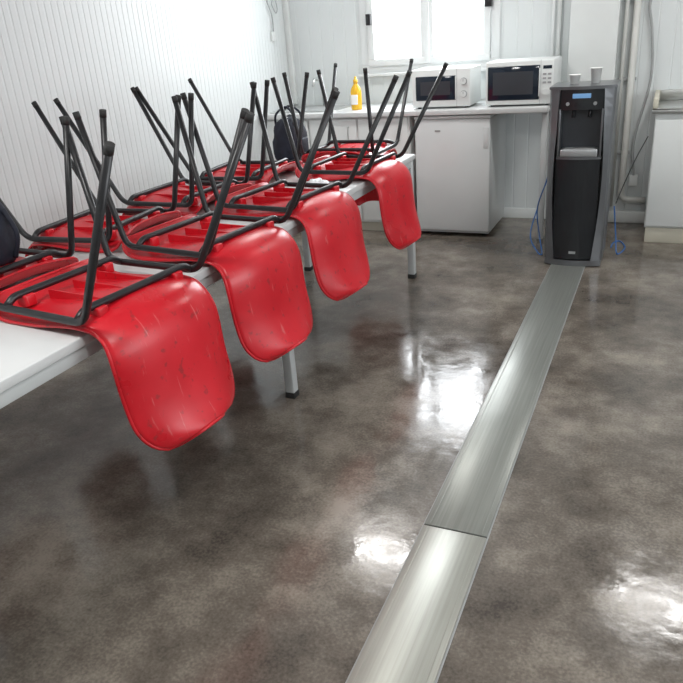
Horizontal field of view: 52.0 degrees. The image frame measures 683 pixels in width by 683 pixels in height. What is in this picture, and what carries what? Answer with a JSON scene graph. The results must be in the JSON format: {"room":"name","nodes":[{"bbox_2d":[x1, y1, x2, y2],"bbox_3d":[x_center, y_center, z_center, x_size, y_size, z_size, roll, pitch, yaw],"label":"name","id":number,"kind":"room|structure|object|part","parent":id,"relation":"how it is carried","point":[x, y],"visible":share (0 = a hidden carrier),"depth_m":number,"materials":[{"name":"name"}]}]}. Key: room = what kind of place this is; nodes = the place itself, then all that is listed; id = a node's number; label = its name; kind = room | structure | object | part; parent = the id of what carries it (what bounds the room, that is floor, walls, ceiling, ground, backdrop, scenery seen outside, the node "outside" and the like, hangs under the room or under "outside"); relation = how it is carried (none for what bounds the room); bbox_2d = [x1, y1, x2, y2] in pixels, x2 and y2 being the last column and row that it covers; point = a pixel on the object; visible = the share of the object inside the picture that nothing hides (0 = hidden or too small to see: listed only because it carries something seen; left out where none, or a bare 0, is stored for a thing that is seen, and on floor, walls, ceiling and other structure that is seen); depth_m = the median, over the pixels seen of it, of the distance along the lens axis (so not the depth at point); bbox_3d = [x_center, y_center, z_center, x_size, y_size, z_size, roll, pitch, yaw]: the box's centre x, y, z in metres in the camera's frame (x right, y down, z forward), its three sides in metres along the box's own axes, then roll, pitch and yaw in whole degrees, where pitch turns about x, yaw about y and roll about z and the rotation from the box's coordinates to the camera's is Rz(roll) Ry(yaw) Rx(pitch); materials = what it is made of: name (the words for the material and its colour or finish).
{"room":"break room","nodes":[
{"label":"break room","id":0,"kind":"room"},
{"bbox_2d":[0,0,293,256],"bbox_3d":[-1.897,-0.903,2.872,0.100,2.500,7.160,6,26,23],"label":"wall","id":1,"kind":"structure","parent":0,"point":[87,55],"depth_m":4.06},
{"bbox_2d":[266,0,277,40],"bbox_3d":[-0.566,-2.840,5.317,0.033,1.030,0.150,9,27,28],"label":"cable","id":2,"kind":"object","parent":1,"relation":"attached to","point":[272,34],"visible":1,"depth_m":5.47,"materials":[{"name":"grey plastic"}]},
{"bbox_2d":[0,218,682,682],"bbox_3d":[0.894,0.582,2.243,6.000,0.100,7.360,6,26,23],"label":"floor","id":3,"kind":"structure","parent":0,"point":[269,545],"depth_m":2.40,"materials":[{"name":"concrete"}]},
{"bbox_2d":[0,154,416,408],"bbox_3d":[-0.672,-0.055,2.895,0.805,0.760,3.790,7,26,24],"label":"dining table","id":4,"kind":"object","parent":3,"relation":"on","point":[30,357],"visible":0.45,"depth_m":1.91,"materials":[{"name":"laminate"}]},
{"bbox_2d":[0,116,78,288],"bbox_3d":[-1.266,-0.265,2.346,0.749,0.878,0.528,8,27,27],"label":"plastic chair","id":5,"kind":"object","parent":4,"relation":"on","point":[42,261],"visible":0.71,"depth_m":2.31,"materials":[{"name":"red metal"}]},
{"bbox_2d":[0,202,19,265],"bbox_3d":[-1.145,-0.389,2.216,0.162,0.328,0.214,4,25,18],"label":"backpack","id":6,"kind":"object","parent":5,"relation":"on","point":[9,232],"visible":1,"depth_m":2.26,"materials":[{"name":"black fabric"}]},
{"bbox_2d":[0,95,181,256],"bbox_3d":[-1.030,-0.501,2.839,0.749,0.878,0.528,4,25,19],"label":"plastic chair","id":7,"kind":"object","parent":4,"relation":"on","point":[55,234],"visible":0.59,"depth_m":2.75,"materials":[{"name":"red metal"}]},
{"bbox_2d":[0,111,254,450],"bbox_3d":[-0.653,-0.172,2.029,0.749,0.878,0.528,9,27,28],"label":"plastic chair","id":8,"kind":"object","parent":4,"relation":"on","point":[160,334],"visible":1,"depth_m":1.98,"materials":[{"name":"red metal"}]},
{"bbox_3d":[-0.667,-0.356,1.947,0.749,0.476,0.528,9,27,28],"label":"frame","id":9,"kind":"part","parent":8,"relation":"part of","materials":[{"name":"black metal"}]},
{"bbox_2d":[53,82,256,215],"bbox_3d":[-0.795,-0.730,3.315,0.749,0.878,0.528,7,26,25],"label":"plastic chair","id":10,"kind":"object","parent":4,"relation":"on","point":[188,198],"visible":0.59,"depth_m":3.21,"materials":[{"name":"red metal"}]},
{"bbox_2d":[72,89,339,362],"bbox_3d":[-0.425,-0.408,2.522,0.749,0.878,0.528,10,28,29],"label":"plastic chair","id":11,"kind":"object","parent":4,"relation":"on","point":[259,263],"visible":0.95,"depth_m":2.47,"materials":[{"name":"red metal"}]},
{"bbox_3d":[-0.440,-0.592,2.441,0.749,0.476,0.528,10,28,29],"label":"frame","id":12,"kind":"part","parent":11,"relation":"part of","materials":[{"name":"black metal"}]},
{"bbox_2d":[135,72,308,185],"bbox_3d":[-0.572,-0.948,3.768,0.749,0.878,0.528,5,25,20],"label":"plastic chair","id":13,"kind":"object","parent":4,"relation":"on","point":[260,171],"visible":0.46,"depth_m":3.67,"materials":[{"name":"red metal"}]},
{"bbox_2d":[180,75,398,300],"bbox_3d":[-0.183,-0.654,3.034,0.749,0.878,0.528,9,27,28],"label":"plastic chair","id":14,"kind":"object","parent":4,"relation":"on","point":[330,217],"visible":0.94,"depth_m":2.98,"materials":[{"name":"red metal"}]},
{"bbox_3d":[-0.197,-0.837,2.953,0.749,0.476,0.528,9,27,28],"label":"frame","id":15,"kind":"part","parent":14,"relation":"part of","materials":[{"name":"black metal"}]},
{"bbox_2d":[272,105,308,159],"bbox_3d":[-0.305,-1.244,4.181,0.170,0.317,0.275,5,26,20],"label":"backpack","id":16,"kind":"object","parent":4,"relation":"on","point":[282,149],"visible":0.57,"depth_m":4.10,"materials":[{"name":"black fabric"}]},
{"bbox_2d":[304,178,328,188],"bbox_3d":[-0.126,-0.763,3.392,0.118,0.050,0.175,6,26,23],"label":"plastic wrap","id":17,"kind":"object","parent":4,"relation":"on","point":[317,180],"visible":0.34,"depth_m":3.38,"materials":[{"name":"white plastic"}]},
{"bbox_2d":[282,58,413,205],"bbox_3d":[0.080,-1.190,4.199,0.528,0.878,0.749,6,26,23],"label":"plastic chair","id":18,"kind":"object","parent":4,"relation":"on","point":[351,147],"visible":0.51,"depth_m":4.11,"materials":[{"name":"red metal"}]},
{"bbox_3d":[0.065,-1.373,4.118,0.528,0.476,0.749,6,26,23],"label":"frame","id":19,"kind":"part","parent":18,"relation":"part of","materials":[{"name":"black metal"}]},
{"bbox_2d":[270,62,448,249],"bbox_3d":[0.122,-0.951,3.651,0.749,0.878,0.528,8,27,26],"label":"plastic chair","id":20,"kind":"object","parent":4,"relation":"on","point":[392,180],"visible":0.9,"depth_m":3.58,"materials":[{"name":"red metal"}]},
{"bbox_3d":[0.108,-1.134,3.570,0.749,0.476,0.528,8,27,26],"label":"frame","id":21,"kind":"part","parent":20,"relation":"part of","materials":[{"name":"black metal"}]},
{"bbox_2d":[258,99,549,238],"bbox_3d":[0.507,-1.354,5.444,2.185,0.905,0.625,6,26,23],"label":"countertop","id":22,"kind":"structure","parent":3,"relation":"on","point":[349,124],"depth_m":5.13,"materials":[{"name":"laminate"}]},
{"bbox_2d":[270,78,350,113],"bbox_3d":[-0.232,-1.948,5.511,0.550,0.228,0.440,6,26,23],"label":"sink","id":23,"kind":"object","parent":22,"relation":"in","point":[319,108],"visible":0.61,"depth_m":5.50,"materials":[{"name":"white ceramic"}]},
{"bbox_2d":[351,76,361,109],"bbox_3d":[0.108,-1.859,5.243,0.082,0.235,0.086,6,26,23],"label":"dish soap bottle","id":24,"kind":"object","parent":22,"relation":"on","point":[356,95],"visible":1,"depth_m":5.22,"materials":[{"name":"plastic"}]},
{"bbox_2d":[412,64,480,108],"bbox_3d":[0.751,-1.819,5.005,0.420,0.262,0.339,6,26,23],"label":"microwave oven","id":25,"kind":"object","parent":22,"relation":"on","point":[460,85],"visible":0.94,"depth_m":4.88,"materials":[{"name":"white plastic"}]},
{"bbox_2d":[486,56,561,106],"bbox_3d":[1.251,-1.786,4.810,0.445,0.286,0.390,6,26,23],"label":"microwave oven","id":26,"kind":"object","parent":22,"relation":"on","point":[514,81],"visible":0.86,"depth_m":4.66,"materials":[{"name":"white plastic"}]},
{"bbox_2d":[414,114,505,235],"bbox_3d":[0.903,-1.283,5.267,0.547,0.863,0.550,6,26,23],"label":"mini fridge","id":27,"kind":"object","parent":3,"relation":"on","point":[460,159],"visible":0.86,"depth_m":5.04,"materials":[{"name":"metal"}]},
{"bbox_2d":[345,264,584,682],"bbox_3d":[0.333,0.612,2.140,0.208,0.009,6.120,6,26,23],"label":"cover","id":28,"kind":"object","parent":3,"relation":"on","point":[411,636],"visible":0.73,"depth_m":2.23,"materials":[{"name":"grey brushed aluminium"}]},
{"bbox_2d":[530,179,546,254],"bbox_3d":[1.376,-0.987,4.811,0.137,0.620,0.660,3,25,16],"label":"tube","id":29,"kind":"object","parent":3,"relation":"on","point":[536,212],"visible":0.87,"depth_m":4.81,"materials":[{"name":"blue plastic"}]},
{"bbox_2d":[544,80,620,265],"bbox_3d":[1.470,-1.028,4.319,0.371,1.064,0.360,6,26,23],"label":"water dispenser","id":30,"kind":"object","parent":3,"relation":"on","point":[583,115],"visible":1,"depth_m":4.17,"materials":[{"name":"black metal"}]},
{"bbox_2d":[569,74,580,83],"bbox_3d":[1.368,-1.538,4.105,0.068,0.053,0.068,6,26,23],"label":"paper cup","id":31,"kind":"object","parent":30,"relation":"on","point":[574,78],"visible":1,"depth_m":4.08,"materials":[{"name":"white paper"}]},
{"bbox_2d":[591,67,602,82],"bbox_3d":[1.484,-1.552,4.079,0.068,0.083,0.068,6,26,23],"label":"paper cup","id":32,"kind":"object","parent":30,"relation":"on","point":[596,72],"visible":1,"depth_m":4.06,"materials":[{"name":"white paper"}]},
{"bbox_2d":[610,206,625,254],"bbox_3d":[1.837,-0.759,4.618,0.093,0.304,0.312,6,26,23],"label":"tube","id":33,"kind":"object","parent":3,"relation":"on","point":[614,206],"visible":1,"depth_m":4.57,"materials":[{"name":"blue plastic"}]},
{"bbox_2d":[644,89,682,243],"bbox_3d":[2.705,-1.215,4.490,1.350,1.108,0.565,6,26,23],"label":"base cabinet","id":34,"kind":"object","parent":3,"relation":"on","point":[663,222],"visible":1,"depth_m":4.55,"materials":[{"name":"white plastic"}]},
{"bbox_2d":[289,0,682,210],"bbox_3d":[2.245,-2.045,4.721,5.800,2.500,0.100,6,26,23],"label":"wall","id":35,"kind":"structure","parent":0,"point":[325,33],"depth_m":5.21,"materials":[{"name":"white paint"}]},
{"bbox_2d":[282,0,297,103],"bbox_3d":[-0.449,-2.728,5.601,0.045,1.580,0.045,6,26,23],"label":"trim","id":36,"kind":"structure","parent":35,"relation":"attached to","point":[285,3],"depth_m":5.73,"materials":[{"name":"white plastic"}]},
{"bbox_2d":[358,0,500,76],"bbox_3d":[0.632,-2.577,5.169,1.130,1.120,0.120,6,26,23],"label":"window","id":37,"kind":"structure","parent":35,"relation":"in","point":[375,67],"depth_m":5.29,"materials":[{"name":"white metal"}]},
{"bbox_2d":[502,208,545,218],"bbox_3d":[0.658,-1.102,5.869,2.190,0.080,0.012,6,26,23],"label":"baseboard","id":38,"kind":"structure","parent":35,"relation":"attached to","point":[508,212],"depth_m":5.54,"materials":[{"name":"white plastic"}]},
{"bbox_2d":[550,0,562,55],"bbox_3d":[1.487,-2.518,4.786,0.065,1.580,0.020,6,26,23],"label":"pipe","id":39,"kind":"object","parent":35,"relation":"attached to","point":[554,1],"depth_m":4.92,"materials":[{"name":"white plastic"}]},
{"bbox_2d":[608,210,644,222],"bbox_3d":[2.121,-0.933,5.224,0.295,0.085,0.050,6,26,23],"label":"baseboard","id":40,"kind":"structure","parent":35,"relation":"attached to","point":[621,216],"depth_m":5.20,"materials":[{"name":"white plastic"}]},
{"bbox_2d":[609,0,645,205],"bbox_3d":[2.022,-2.088,4.712,0.260,2.380,0.059,6,26,23],"label":"pipe","id":41,"kind":"object","parent":35,"relation":"attached to","point":[631,78],"visible":0.81,"depth_m":4.89,"materials":[{"name":"plastic"}]},
{"bbox_2d":[616,136,648,202],"bbox_3d":[1.974,-1.180,4.774,0.030,0.326,0.698,12,29,33],"label":"power cable","id":42,"kind":"object","parent":35,"relation":"attached to","point":[647,136],"visible":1,"depth_m":4.82,"materials":[{"name":"black plastic"}]},
{"bbox_2d":[628,0,653,185],"bbox_3d":[2.068,-2.133,4.680,0.092,2.180,0.040,6,26,23],"label":"flexible hose","id":43,"kind":"object","parent":35,"relation":"attached to","point":[633,178],"visible":0.94,"depth_m":4.86,"materials":[{"name":"grey plastic"}]},
{"bbox_2d":[567,0,621,81],"bbox_3d":[1.736,-2.048,4.819,0.310,2.500,0.140,6,26,23],"label":"wall column","id":44,"kind":"structure","parent":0,"point":[594,24],"depth_m":4.75,"materials":[{"name":"white paint"}]}
]}

